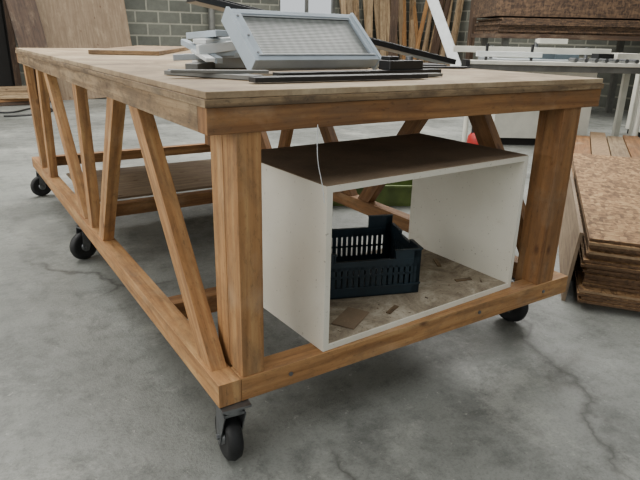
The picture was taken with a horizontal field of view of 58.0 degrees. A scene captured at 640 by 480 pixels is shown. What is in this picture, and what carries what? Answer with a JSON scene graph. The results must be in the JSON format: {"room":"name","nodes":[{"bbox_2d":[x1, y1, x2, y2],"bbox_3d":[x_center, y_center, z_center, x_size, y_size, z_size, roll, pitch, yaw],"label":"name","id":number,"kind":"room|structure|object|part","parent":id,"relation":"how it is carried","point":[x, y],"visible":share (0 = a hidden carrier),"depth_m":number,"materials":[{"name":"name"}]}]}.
{"room":"woodworking shop","nodes":[
{"label":"woodworking shop","id":0,"kind":"room"},
{"bbox_2d":[15,0,418,85],"bbox_3d":[-3.490,-4.690,9.463,13.500,4.500,0.200,-11,23,-31],"label":"wall","id":1,"kind":"structure","parent":0,"point":[150,22],"depth_m":10.25,"materials":[{"name":"brick"}]},
{"bbox_2d":[0,0,21,86],"bbox_3d":[-5.586,-3.375,8.763,1.820,2.398,0.090,-11,23,-31],"label":"door","id":2,"kind":"structure","parent":1,"relation":"in","point":[10,75],"depth_m":9.25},
{"bbox_2d":[208,8,214,30],"bbox_3d":[-1.952,-4.863,10.196,0.150,4.400,0.150,5,20,11],"label":"drain pipe","id":3,"kind":"object","parent":1,"relation":"attached to","point":[211,12],"visible":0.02,"depth_m":10.45,"materials":[{"name":"metal"}]},
{"bbox_2d":[279,0,334,13],"bbox_3d":[-0.262,-5.084,11.491,1.350,1.180,0.050,-11,23,-31],"label":"window","id":4,"kind":"structure","parent":1,"relation":"in","point":[306,1],"depth_m":11.77,"materials":[{"name":"grey metal"}]},
{"bbox_2d":[0,97,639,479],"bbox_3d":[0.025,-0.598,5.018,13.500,0.100,14.000,-11,23,-31],"label":"floor","id":5,"kind":"structure","parent":0,"point":[91,388],"depth_m":1.87,"materials":[{"name":"concrete"}]},
{"bbox_2d":[0,86,29,105],"bbox_3d":[-4.729,-2.083,8.376,1.031,0.245,0.428,-11,23,-31],"label":"wood","id":6,"kind":"object","parent":5,"relation":"on","point":[9,95],"visible":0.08,"depth_m":8.40,"materials":[{"name":"brown wood"}]},
{"bbox_2d":[0,108,52,116],"bbox_3d":[-4.151,-1.646,7.531,0.696,0.024,1.476,16,24,35],"label":"cable","id":7,"kind":"object","parent":5,"relation":"on","point":[26,108],"visible":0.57,"depth_m":7.64,"materials":[{"name":"plastic"}]},
{"bbox_2d":[5,0,50,101],"bbox_3d":[-4.380,-3.204,8.643,0.752,2.241,0.378,13,23,30],"label":"panel","id":8,"kind":"object","parent":5,"relation":"on","point":[24,14],"depth_m":8.62,"materials":[{"name":"brown wood"}]},
{"bbox_2d":[35,0,131,99],"bbox_3d":[-3.817,-3.595,9.181,1.588,2.673,0.400,-11,23,-31],"label":"panel","id":9,"kind":"object","parent":5,"relation":"on","point":[65,23],"visible":0.44,"depth_m":9.23,"materials":[{"name":"beige wood"}]},
{"bbox_2d":[15,48,603,460],"bbox_3d":[-0.511,-0.418,2.874,1.416,0.971,3.133,-11,23,-31],"label":"workbench","id":10,"kind":"object","parent":5,"relation":"on","point":[234,116],"depth_m":1.62,"materials":[{"name":"brown wood"}]},
{"bbox_2d":[88,46,188,54],"bbox_3d":[-1.014,-1.115,3.383,0.340,0.020,1.150,0,20,-5],"label":"wooden board","id":11,"kind":"object","parent":10,"relation":"on","point":[129,50],"visible":0.89,"depth_m":2.94,"materials":[{"name":"beige wood"}]},
{"bbox_2d":[66,159,211,201],"bbox_3d":[-0.830,-0.379,3.395,1.120,0.012,0.670,-11,23,-31],"label":"plywood sheet","id":12,"kind":"object","parent":10,"relation":"on","point":[134,181],"visible":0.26,"depth_m":3.29,"materials":[{"name":"brown wood"}]},
{"bbox_3d":[-0.327,-0.450,1.550,0.385,0.020,0.199,12,22,28],"label":"grey metal strips","id":13,"kind":"part","parent":10,"relation":"part of","materials":[{"name":"grey metal"}]},
{"bbox_2d":[221,6,380,70],"bbox_3d":[-0.045,-0.626,1.816,0.485,0.183,0.200,-13,24,-34],"label":"vent panel","id":14,"kind":"object","parent":10,"relation":"on","point":[263,39],"visible":0.94,"depth_m":1.78,"materials":[{"name":"metal"}]},
{"bbox_2d":[186,0,455,64],"bbox_3d":[0.053,-0.840,2.321,1.158,0.254,0.140,-8,22,-25],"label":"metal strip","id":15,"kind":"object","parent":10,"relation":"on","point":[220,5],"visible":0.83,"depth_m":2.39,"materials":[{"name":"metal"}]},
{"bbox_2d":[317,124,324,202],"bbox_3d":[0.003,-0.176,1.354,0.028,0.190,0.003,-14,25,-37],"label":"string","id":16,"kind":"object","parent":10,"relation":"hanging from","point":[317,124],"visible":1,"depth_m":1.34,"materials":[{"name":"white fabric"}]},
{"bbox_2d":[249,56,442,82],"bbox_3d":[0.113,-0.488,1.632,0.783,0.052,0.232,-13,24,-35],"label":"bars","id":17,"kind":"object","parent":10,"relation":"on","point":[301,76],"depth_m":1.61,"materials":[{"name":"metal"}]},
{"bbox_3d":[0.255,-0.563,1.833,0.150,0.040,0.059,-14,24,-36],"label":"black bracket","id":18,"kind":"part","parent":17,"relation":"part of","materials":[{"name":"black metal"}]},
{"bbox_2d":[261,133,528,351],"bbox_3d":[0.194,-0.054,1.873,0.788,0.456,0.490,-12,24,-33],"label":"cabinet box","id":19,"kind":"object","parent":10,"relation":"on","point":[467,198],"visible":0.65,"depth_m":1.77,"materials":[{"name":"wood"}]},
{"bbox_2d":[330,214,423,299],"bbox_3d":[0.109,0.050,1.925,0.382,0.182,0.282,-4,20,-13],"label":"plastic crate","id":20,"kind":"object","parent":19,"relation":"in","point":[395,270],"visible":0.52,"depth_m":1.85,"materials":[{"name":"plastic"}]},
{"bbox_2d":[331,255,481,335],"bbox_3d":[0.204,0.145,1.933,0.701,0.004,0.445,-11,23,-31],"label":"chips","id":21,"kind":"object","parent":19,"relation":"in","point":[350,318],"visible":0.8,"depth_m":1.70,"materials":[{"name":"brown wood"}]},
{"bbox_2d":[369,63,469,67],"bbox_3d":[0.070,-0.891,2.789,0.555,0.040,1.532,-11,23,-31],"label":"panel","id":22,"kind":"object","parent":10,"relation":"on","point":[425,65],"visible":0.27,"depth_m":2.25,"materials":[{"name":"white plastic"}]},
{"bbox_2d":[333,179,412,205],"bbox_3d":[0.383,-0.366,4.019,0.740,0.145,0.480,0,20,-3],"label":"plastic tray","id":23,"kind":"object","parent":5,"relation":"on","point":[396,193],"visible":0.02,"depth_m":3.82,"materials":[{"name":"green plastic"}]},
{"bbox_2d":[339,0,420,59],"bbox_3d":[1.345,-4.798,12.187,2.111,3.061,0.561,-11,23,-31],"label":"planks","id":24,"kind":"object","parent":5,"relation":"on","point":[382,8],"visible":0.22,"depth_m":12.28,"materials":[{"name":"brown wood"}]},
{"bbox_2d":[388,0,476,59],"bbox_3d":[1.952,-3.549,9.871,1.913,2.300,0.123,-8,22,-24],"label":"rack","id":25,"kind":"object","parent":5,"relation":"on","point":[394,3],"visible":0.19,"depth_m":9.58,"materials":[{"name":"grey metal"}]},
{"bbox_2d":[413,0,463,65],"bbox_3d":[2.507,-4.713,12.135,0.558,2.978,1.148,-11,23,-31],"label":"planks","id":26,"kind":"object","parent":5,"relation":"on","point":[435,42],"visible":0.33,"depth_m":12.30,"materials":[{"name":"brown wood"}]},
{"bbox_2d":[427,0,460,65],"bbox_3d":[1.968,-3.013,8.854,0.074,2.032,1.613,-8,22,-25],"label":"leaning board","id":27,"kind":"object","parent":5,"relation":"on","point":[437,13],"visible":0.44,"depth_m":8.90,"materials":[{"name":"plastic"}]},
{"bbox_2d":[466,128,477,144],"bbox_3d":[1.390,-0.829,5.005,0.240,0.400,0.240,-11,23,-31],"label":"traffic cone","id":28,"kind":"object","parent":5,"relation":"on","point":[471,138],"visible":0.12,"depth_m":4.93,"materials":[{"name":"red plastic"}]},
{"bbox_2d":[453,38,639,144],"bbox_3d":[2.433,-1.580,6.172,2.100,1.080,0.970,1,20,-1],"label":"work table","id":29,"kind":"object","parent":5,"relation":"on","point":[519,128],"visible":0.64,"depth_m":6.00,"materials":[{"name":"metal"}]},
{"bbox_2d":[471,0,639,112],"bbox_3d":[3.652,-2.793,8.369,2.650,1.950,1.230,1,20,-1],"label":"wooden boards","id":30,"kind":"object","parent":5,"relation":"on","point":[610,20],"visible":0.87,"depth_m":7.72,"materials":[{"name":"brown wood"}]},
{"bbox_2d":[558,168,582,300],"bbox_3d":[1.332,-0.106,3.111,0.043,0.300,1.500,8,21,19],"label":"board","id":31,"kind":"object","parent":5,"relation":"on","point":[571,233],"visible":0.71,"depth_m":2.78,"materials":[{"name":"beige wood"}]},
{"bbox_2d":[571,153,639,311],"bbox_3d":[2.032,-0.093,3.123,1.247,0.296,2.130,8,21,19],"label":"sheets","id":32,"kind":"object","parent":5,"relation":"on","point":[607,264],"visible":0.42,"depth_m":2.55,"materials":[{"name":"brown wood"}]},
{"bbox_2d":[574,132,639,157],"bbox_3d":[2.716,-0.784,5.300,0.740,0.173,1.581,9,21,22],"label":"pile","id":33,"kind":"object","parent":5,"relation":"on","point":[597,143],"visible":0.38,"depth_m":5.26,"materials":[{"name":"brown wood"}]},
{"bbox_2d":[625,61,639,136],"bbox_3d":[4.130,-1.675,6.740,0.700,0.950,0.542,1,20,-1],"label":"table leg","id":34,"kind":"object","parent":5,"relation":"on","point":[637,75],"visible":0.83,"depth_m":6.97,"materials":[{"name":"metal"}]},
{"bbox_2d":[417,0,639,110],"bbox_3d":[5.972,-3.815,7.577,0.200,4.500,13.500,-11,23,-31],"label":"wall","id":35,"kind":"structure","parent":0,"point":[630,46],"depth_m":10.52,"materials":[{"name":"concrete"}]}
]}

